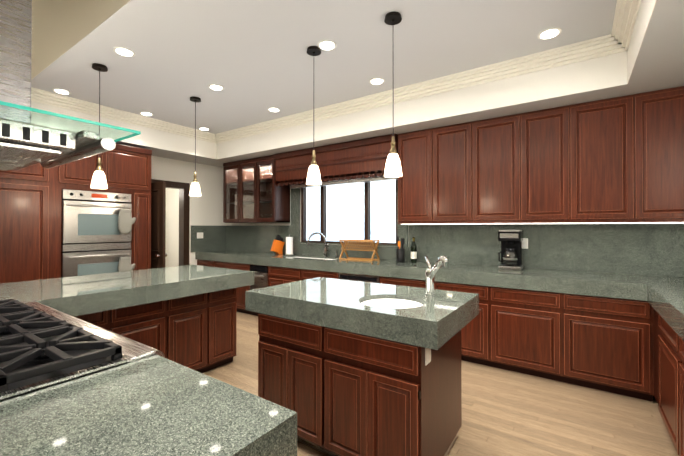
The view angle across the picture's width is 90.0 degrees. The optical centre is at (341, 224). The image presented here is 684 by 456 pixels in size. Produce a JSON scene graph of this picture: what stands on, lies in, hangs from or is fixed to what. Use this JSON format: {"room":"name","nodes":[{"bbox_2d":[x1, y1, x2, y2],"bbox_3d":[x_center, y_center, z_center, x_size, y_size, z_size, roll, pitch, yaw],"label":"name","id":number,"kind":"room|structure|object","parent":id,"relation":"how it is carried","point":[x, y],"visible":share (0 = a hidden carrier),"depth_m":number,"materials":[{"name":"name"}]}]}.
{"room":"kitchen","nodes":[
{"label":"kitchen","id":0,"kind":"room"},
{"bbox_2d":[165,188,178,266],"bbox_3d":[-3.922,-0.035,6.396,1.850,3.000,2.220,0,0,35],"label":"wall","id":1,"kind":"structure","parent":0,"point":[172,231],"depth_m":7.48,"materials":[{"name":"white paint"}]},
{"bbox_2d":[151,156,225,264],"bbox_3d":[-4.374,-0.102,3.986,0.150,3.100,7.020,0,0,35],"label":"wall","id":2,"kind":"structure","parent":0,"point":[206,207],"depth_m":6.35,"materials":[{"name":"white paint"}]},
{"bbox_2d":[151,181,166,268],"bbox_3d":[-2.932,0.403,5.251,0.741,2.083,0.152,0,0,35],"label":"open door leaf","id":3,"kind":"structure","parent":2,"relation":"in","point":[158,215],"depth_m":5.09,"materials":[{"name":"brown wood"}]},
{"bbox_2d":[151,179,189,265],"bbox_3d":[-3.093,0.356,5.821,0.165,2.210,0.960,0,0,35],"label":"door frame","id":4,"kind":"structure","parent":2,"relation":"attached to","point":[184,200],"depth_m":6.12,"materials":[{"name":"brown"}]},
{"bbox_2d":[197,232,202,238],"bbox_3d":[-2.626,0.199,6.332,0.006,0.110,0.130,0,0,35],"label":"outlet","id":5,"kind":"object","parent":2,"relation":"attached to","point":[199,235],"depth_m":6.33,"materials":[{"name":"white plastic"}]},
{"bbox_2d":[31,0,683,166],"bbox_3d":[-1.474,-1.417,1.990,6.900,0.500,7.020,0,0,35],"label":"ceiling","id":6,"kind":"structure","parent":0,"point":[254,59],"depth_m":3.10,"materials":[{"name":"beige paint"}]},
{"bbox_2d":[52,88,70,94],"bbox_3d":[-3.260,-1.548,3.980,0.169,0.009,0.169,0,0,29],"label":"recessed light","id":7,"kind":"object","parent":6,"relation":"in","point":[57,90],"depth_m":3.96,"materials":[{"name":"white"}]},
{"bbox_2d":[0,0,140,170],"bbox_3d":[-1.547,-0.722,1.386,1.162,0.894,0.852,0,0,35],"label":"range hood","id":8,"kind":"object","parent":6,"relation":"attached to","point":[24,142],"visible":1,"depth_m":1.36,"materials":[{"name":"silver metal"}]},
{"bbox_2d":[91,63,107,188],"bbox_3d":[-2.377,-0.957,3.353,0.136,1.200,0.136,0,0,35],"label":"pendant light","id":9,"kind":"object","parent":6,"relation":"hanging from","point":[98,180],"visible":1,"depth_m":3.33,"materials":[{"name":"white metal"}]},
{"bbox_2d":[113,47,134,56],"bbox_3d":[-1.961,-1.554,3.081,0.169,0.009,0.169,0,0,29],"label":"recessed light","id":10,"kind":"object","parent":6,"relation":"in","point":[126,52],"depth_m":3.07,"materials":[{"name":"white"}]},
{"bbox_2d":[140,112,153,115],"bbox_3d":[-2.720,-1.542,4.761,0.169,0.009,0.169,0,0,29],"label":"recessed light","id":11,"kind":"object","parent":6,"relation":"in","point":[143,113],"depth_m":4.74,"materials":[{"name":"white"}]},
{"bbox_2d":[189,96,200,196],"bbox_3d":[-1.797,-0.951,4.192,0.136,1.200,0.136,0,0,35],"label":"pendant light","id":12,"kind":"object","parent":6,"relation":"hanging from","point":[195,189],"visible":1,"depth_m":4.17,"materials":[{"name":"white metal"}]},
{"bbox_2d":[198,127,209,130],"bbox_3d":[-2.213,-1.537,5.493,0.169,0.009,0.169,0,0,29],"label":"recessed light","id":13,"kind":"object","parent":6,"relation":"in","point":[201,128],"depth_m":5.46,"materials":[{"name":"white"}]},
{"bbox_2d":[208,84,223,90],"bbox_3d":[-1.420,-1.549,3.862,0.169,0.009,0.169,0,0,29],"label":"recessed light","id":14,"kind":"object","parent":6,"relation":"in","point":[216,87],"depth_m":3.85,"materials":[{"name":"white"}]},
{"bbox_2d":[267,107,279,111],"bbox_3d":[-0.914,-1.543,4.594,0.169,0.009,0.169,0,0,29],"label":"recessed light","id":15,"kind":"object","parent":6,"relation":"in","point":[273,109],"depth_m":4.57,"materials":[{"name":"white"}]},
{"bbox_2d":[306,46,320,184],"bbox_3d":[-0.250,-0.959,3.037,0.136,1.200,0.136,0,0,35],"label":"pendant light","id":16,"kind":"object","parent":6,"relation":"hanging from","point":[313,177],"visible":1,"depth_m":3.00,"materials":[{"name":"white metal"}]},
{"bbox_2d":[317,40,336,50],"bbox_3d":[-0.129,-1.555,2.969,0.169,0.009,0.169,0,0,26],"label":"recessed light","id":17,"kind":"object","parent":6,"relation":"in","point":[330,45],"depth_m":2.96,"materials":[{"name":"white"}]},
{"bbox_2d":[31,0,640,143],"bbox_3d":[-0.717,-1.495,3.236,5.530,0.125,2.830,0,0,35],"label":"crown molding","id":18,"kind":"structure","parent":6,"relation":"attached to","point":[617,40],"depth_m":3.81,"materials":[{"name":"white wood"}]},
{"bbox_2d":[369,78,384,84],"bbox_3d":[0.377,-1.550,3.701,0.169,0.009,0.169,0,0,26],"label":"recessed light","id":19,"kind":"object","parent":6,"relation":"in","point":[375,81],"depth_m":3.69,"materials":[{"name":"white"}]},
{"bbox_2d":[384,11,401,177],"bbox_3d":[0.383,-0.963,2.563,0.136,1.200,0.136,0,0,35],"label":"pendant light","id":20,"kind":"object","parent":6,"relation":"hanging from","point":[393,167],"visible":1,"depth_m":2.53,"materials":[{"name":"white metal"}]},
{"bbox_2d":[538,27,561,39],"bbox_3d":[1.693,-1.556,2.791,0.169,0.009,0.169,0,0,29],"label":"recessed light","id":21,"kind":"object","parent":6,"relation":"in","point":[549,33],"depth_m":2.78,"materials":[{"name":"white"}]},
{"bbox_2d":[203,311,678,455],"bbox_3d":[-2.297,1.497,2.538,9.300,0.120,7.420,0,0,35],"label":"floor","id":22,"kind":"structure","parent":0,"point":[507,413],"depth_m":2.58,"materials":[{"name":"brown wood"}]},
{"bbox_2d":[0,162,55,282],"bbox_3d":[-3.857,0.188,4.009,0.663,2.520,0.590,0,0,35],"label":"tall cabinet","id":23,"kind":"object","parent":22,"relation":"on","point":[27,194],"depth_m":3.89,"materials":[{"name":"brown wood"}]},
{"bbox_2d":[0,289,111,368],"bbox_3d":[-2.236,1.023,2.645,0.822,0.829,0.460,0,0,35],"label":"base cabinet","id":24,"kind":"object","parent":22,"relation":"on","point":[83,322],"depth_m":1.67,"materials":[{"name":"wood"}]},
{"bbox_2d":[0,309,159,455],"bbox_3d":[-1.979,1.015,1.489,2.560,0.829,0.991,0,0,35],"label":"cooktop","id":25,"kind":"object","parent":22,"relation":"on","point":[49,388],"depth_m":0.95,"materials":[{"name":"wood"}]},
{"bbox_2d":[0,299,164,401],"bbox_3d":[-1.438,0.494,1.352,1.424,0.169,0.768,0,0,35],"label":"range","id":26,"kind":"object","parent":25,"relation":"in","point":[43,347],"depth_m":1.17,"materials":[{"name":"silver metal"}]},
{"bbox_2d":[56,143,151,277],"bbox_3d":[-3.365,0.193,4.721,0.663,2.520,1.140,0,0,35],"label":"tall cabinet","id":27,"kind":"object","parent":22,"relation":"on","point":[59,221],"depth_m":4.49,"materials":[{"name":"brown wood"}]},
{"bbox_2d":[118,205,135,234],"bbox_3d":[-2.930,-0.064,4.648,0.093,0.401,0.218,0,0,35],"label":"oven mitt","id":28,"kind":"object","parent":27,"relation":"hanging from","point":[126,221],"visible":0.88,"depth_m":4.60,"materials":[{"name":"grey fabric"}]},
{"bbox_2d":[118,252,135,271],"bbox_3d":[-2.931,0.569,4.643,0.092,0.386,0.209,0,0,35],"label":"oven mitt","id":29,"kind":"object","parent":27,"relation":"hanging from","point":[124,264],"visible":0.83,"depth_m":4.60,"materials":[{"name":"grey fabric"}]},
{"bbox_2d":[72,285,167,396],"bbox_3d":[-1.980,1.026,3.015,0.822,0.829,0.440,0,0,35],"label":"base cabinet","id":30,"kind":"object","parent":22,"relation":"on","point":[113,364],"depth_m":2.53,"materials":[{"name":"brown wood"}]},
{"bbox_2d":[8,397,275,455],"bbox_3d":[-0.696,1.008,0.602,0.560,0.829,0.991,0,0,35],"label":"base cabinet","id":31,"kind":"object","parent":22,"relation":"on","point":[157,426],"depth_m":0.74,"materials":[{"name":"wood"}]},
{"bbox_2d":[132,281,211,392],"bbox_3d":[-1.741,1.028,3.361,0.822,0.829,0.400,0,0,35],"label":"base cabinet","id":32,"kind":"object","parent":22,"relation":"on","point":[189,306],"depth_m":3.07,"materials":[{"name":"brown wood"}]},
{"bbox_2d":[164,277,239,368],"bbox_3d":[-1.528,1.030,3.669,0.822,0.829,0.350,0,0,35],"label":"base cabinet","id":33,"kind":"object","parent":22,"relation":"on","point":[224,293],"depth_m":3.41,"materials":[{"name":"brown wood"}]},
{"bbox_2d":[197,256,238,266],"bbox_3d":[-2.275,1.050,6.402,0.541,0.829,0.638,0,0,35],"label":"base cabinet","id":34,"kind":"object","parent":22,"relation":"on","point":[203,260],"depth_m":6.03,"materials":[{"name":"grey stone"}]},
{"bbox_2d":[215,256,262,313],"bbox_3d":[-1.673,1.048,5.985,0.923,0.829,0.638,0,0,35],"label":"base cabinet","id":35,"kind":"object","parent":22,"relation":"on","point":[244,262],"depth_m":5.58,"materials":[{"name":"brown wood"}]},
{"bbox_2d":[251,260,290,315],"bbox_3d":[-1.124,1.045,5.605,0.413,0.829,0.638,0,0,35],"label":"base cabinet","id":36,"kind":"object","parent":22,"relation":"on","point":[260,270],"depth_m":5.30,"materials":[{"name":"brown wood"}]},
{"bbox_2d":[267,260,314,286],"bbox_3d":[-0.681,1.043,5.299,0.663,0.829,0.638,0,0,35],"label":"base cabinet","id":37,"kind":"object","parent":22,"relation":"on","point":[277,274],"depth_m":5.03,"materials":[{"name":"brown wood"}]},
{"bbox_2d":[253,280,376,452],"bbox_3d":[-0.145,0.968,2.537,0.585,0.937,0.741,0,0,35],"label":"base cabinet","id":38,"kind":"object","parent":22,"relation":"on","point":[291,321],"depth_m":2.21,"materials":[{"name":"brown wood"}]},
{"bbox_2d":[299,264,358,280],"bbox_3d":[-0.140,1.040,4.925,0.654,0.829,0.638,0,0,35],"label":"base cabinet","id":39,"kind":"object","parent":22,"relation":"on","point":[320,270],"depth_m":4.59,"materials":[{"name":"brown wood"}]},
{"bbox_2d":[339,268,398,282],"bbox_3d":[0.382,1.037,4.565,0.613,0.829,0.638,0,0,35],"label":"base cabinet","id":40,"kind":"object","parent":22,"relation":"on","point":[372,275],"depth_m":4.23,"materials":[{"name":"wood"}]},
{"bbox_2d":[325,288,464,455],"bbox_3d":[0.348,0.966,2.195,0.615,0.937,0.741,0,0,35],"label":"base cabinet","id":41,"kind":"object","parent":22,"relation":"on","point":[352,368],"depth_m":1.90,"materials":[{"name":"brown wood"}]},
{"bbox_2d":[245,277,478,349],"bbox_3d":[0.123,0.539,2.379,1.390,0.135,0.840,0,0,35],"label":"countertop","id":42,"kind":"structure","parent":41,"relation":"on","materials":[{"name":"stone"}]},
{"bbox_2d":[361,299,422,308],"bbox_3d":[0.306,0.586,2.106,0.402,0.177,0.402,0,0,35],"label":"sink","id":43,"kind":"object","parent":42,"relation":"in","point":[379,303],"depth_m":2.27,"materials":[{"name":"white ceramic"}]},
{"bbox_2d":[425,256,447,295],"bbox_3d":[0.597,0.326,2.185,0.250,0.285,0.311,0,0,35],"label":"faucet","id":44,"kind":"object","parent":42,"relation":"on","point":[442,261],"depth_m":2.26,"materials":[{"name":"silver metal"}]},
{"bbox_2d":[379,268,450,288],"bbox_3d":[0.906,1.035,4.202,0.663,0.829,0.638,0,0,35],"label":"base cabinet","id":45,"kind":"object","parent":22,"relation":"on","point":[404,277],"depth_m":3.91,"materials":[{"name":"brown wood"}]},
{"bbox_2d":[435,272,502,365],"bbox_3d":[1.417,1.032,3.848,0.580,0.829,0.638,0,0,35],"label":"base cabinet","id":46,"kind":"object","parent":22,"relation":"on","point":[476,335],"depth_m":3.50,"materials":[{"name":"brown wood"}]},
{"bbox_2d":[491,276,566,381],"bbox_3d":[1.907,1.030,3.510,0.610,0.829,0.638,0,0,35],"label":"base cabinet","id":47,"kind":"object","parent":22,"relation":"on","point":[527,315],"depth_m":3.23,"materials":[{"name":"brown wood"}]},
{"bbox_2d":[563,280,658,401],"bbox_3d":[2.413,1.027,3.160,0.620,0.829,0.638,0,0,35],"label":"base cabinet","id":48,"kind":"object","parent":22,"relation":"on","point":[597,306],"depth_m":2.88,"materials":[{"name":"brown wood"}]},
{"bbox_2d":[655,304,683,446],"bbox_3d":[2.383,1.019,2.053,0.637,0.829,0.620,0,0,35],"label":"base cabinet","id":49,"kind":"object","parent":22,"relation":"on","point":[666,319],"depth_m":2.24,"materials":[{"name":"brown wood"}]},
{"bbox_2d":[675,324,683,455],"bbox_3d":[2.031,1.016,1.543,0.637,0.829,0.620,0,0,35],"label":"base cabinet","id":50,"kind":"object","parent":22,"relation":"on","point":[679,332],"depth_m":1.95,"materials":[{"name":"brown wood"}]},
{"bbox_2d":[195,250,683,340],"bbox_3d":[-1.304,0.538,2.222,6.894,0.135,6.417,0,0,35],"label":"countertop","id":51,"kind":"structure","parent":50,"relation":"on","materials":[{"name":"stone"}]},
{"bbox_2d":[270,235,284,253],"bbox_3d":[-1.088,0.332,5.770,0.210,0.322,0.110,0,-1,-35],"label":"knife block","id":52,"kind":"object","parent":51,"relation":"on","point":[277,245],"visible":1,"depth_m":5.74,"materials":[{"name":"orange wood"}]},
{"bbox_2d":[285,234,293,254],"bbox_3d":[-0.856,0.326,5.562,0.140,0.333,0.140,0,0,35],"label":"paper towel","id":53,"kind":"object","parent":51,"relation":"on","point":[289,245],"visible":1,"depth_m":5.51,"materials":[{"name":"white paper"}]},
{"bbox_2d":[295,257,334,259],"bbox_3d":[-0.449,0.616,5.163,0.996,0.194,0.366,0,0,35],"label":"sink","id":54,"kind":"object","parent":51,"relation":"in","point":[322,258],"depth_m":5.27,"materials":[{"name":"white ceramic"}]},
{"bbox_2d":[307,232,336,256],"bbox_3d":[-0.299,0.301,5.197,0.365,0.378,0.326,0,0,35],"label":"faucet","id":55,"kind":"object","parent":51,"relation":"on","point":[324,250],"depth_m":5.30,"materials":[{"name":"silver metal"}]},
{"bbox_2d":[339,239,379,260],"bbox_3d":[0.239,0.346,4.744,0.530,0.282,0.220,0,0,35],"label":"dish rack","id":56,"kind":"object","parent":51,"relation":"on","point":[375,250],"visible":1,"depth_m":4.70,"materials":[{"name":"brown wood"}]},
{"bbox_2d":[396,236,404,261],"bbox_3d":[0.765,0.320,4.478,0.116,0.330,0.110,0,0,35],"label":"utensil crock","id":57,"kind":"object","parent":51,"relation":"on","point":[400,254],"visible":1,"depth_m":4.43,"materials":[{"name":"black metal"}]},
{"bbox_2d":[411,237,416,262],"bbox_3d":[0.919,0.321,4.383,0.077,0.327,0.077,0,0,35],"label":"wine bottle","id":58,"kind":"object","parent":51,"relation":"on","point":[413,252],"visible":1,"depth_m":4.35,"materials":[{"name":"black glass"}]},
{"bbox_2d":[498,230,522,269],"bbox_3d":[1.834,0.269,3.720,0.220,0.420,0.210,0,0,35],"label":"coffee maker","id":59,"kind":"object","parent":51,"relation":"on","point":[511,249],"visible":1,"depth_m":3.66,"materials":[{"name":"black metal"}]},
{"bbox_2d":[226,188,683,246],"bbox_3d":[0.565,-0.096,4.929,7.200,3.100,0.150,0,0,35],"label":"wall","id":60,"kind":"structure","parent":0,"point":[255,224],"depth_m":5.71,"materials":[{"name":"white paint"}]},
{"bbox_2d":[223,160,242,222],"bbox_3d":[-1.872,-0.584,6.304,0.532,1.096,0.358,0,0,35],"label":"upper cabinet","id":61,"kind":"object","parent":60,"relation":"attached to","point":[233,171],"depth_m":6.26,"materials":[{"name":"brown wood"}]},
{"bbox_2d":[243,157,258,222],"bbox_3d":[-1.530,-0.585,6.068,0.563,1.096,0.358,0,0,35],"label":"upper cabinet","id":62,"kind":"object","parent":60,"relation":"attached to","point":[253,192],"depth_m":5.98,"materials":[{"name":"brown wood"}]},
{"bbox_2d":[259,155,289,222],"bbox_3d":[-1.198,-0.587,5.838,0.509,1.096,0.358,0,0,35],"label":"upper cabinet","id":63,"kind":"object","parent":60,"relation":"attached to","point":[274,201],"depth_m":5.73,"materials":[{"name":"brown wood"}]},
{"bbox_2d":[274,134,397,188],"bbox_3d":[-0.109,-0.859,5.045,2.135,0.559,0.375,0,0,35],"label":"valance","id":64,"kind":"object","parent":60,"relation":"attached to","point":[366,158],"visible":0.77,"depth_m":4.80,"materials":[{"name":"brown wood"}]},
{"bbox_2d":[300,175,396,246],"bbox_3d":[0.060,-0.213,5.237,1.776,1.036,0.120,0,0,35],"label":"window","id":65,"kind":"structure","parent":60,"relation":"in","point":[367,203],"depth_m":5.24,"materials":[{"name":"brown"}]},
{"bbox_2d":[398,128,433,221],"bbox_3d":[0.986,-0.590,4.328,0.453,1.111,0.358,0,0,35],"label":"upper cabinet","id":66,"kind":"object","parent":60,"relation":"attached to","point":[416,148],"depth_m":4.17,"materials":[{"name":"brown wood"}]},
{"bbox_2d":[434,121,473,221],"bbox_3d":[1.358,-0.592,4.071,0.452,1.111,0.358,0,0,35],"label":"upper cabinet","id":67,"kind":"object","parent":60,"relation":"attached to","point":[453,144],"depth_m":3.91,"materials":[{"name":"brown wood"}]},
{"bbox_2d":[474,113,521,221],"bbox_3d":[1.742,-0.594,3.806,0.480,1.111,0.358,0,0,35],"label":"upper cabinet","id":68,"kind":"object","parent":60,"relation":"attached to","point":[497,141],"depth_m":3.64,"materials":[{"name":"brown wood"}]},
{"bbox_2d":[522,238,527,248],"bbox_3d":[2.020,0.209,3.796,0.080,0.115,0.008,0,0,35],"label":"outlet","id":69,"kind":"object","parent":60,"relation":"attached to","point":[524,241],"depth_m":3.79,"materials":[{"name":"white plastic"}]},
{"bbox_2d":[522,105,573,221],"bbox_3d":[2.113,-0.595,3.548,0.424,1.111,0.358,0,0,35],"label":"upper cabinet","id":70,"kind":"object","parent":60,"relation":"attached to","point":[546,132],"depth_m":3.39,"materials":[{"name":"brown wood"}]},
{"bbox_2d":[570,94,637,221],"bbox_3d":[2.482,-0.597,3.293,0.473,1.111,0.358,0,0,35],"label":"upper cabinet","id":71,"kind":"object","parent":60,"relation":"attached to","point":[618,160],"depth_m":3.13,"materials":[{"name":"brown wood"}]},
{"bbox_2d":[638,86,683,221],"bbox_3d":[2.852,-0.599,3.037,0.427,1.111,0.358,0,0,35],"label":"upper cabinet","id":72,"kind":"object","parent":60,"relation":"attached to","point":[660,112],"depth_m":2.92,"materials":[{"name":"brown wood"}]}
]}

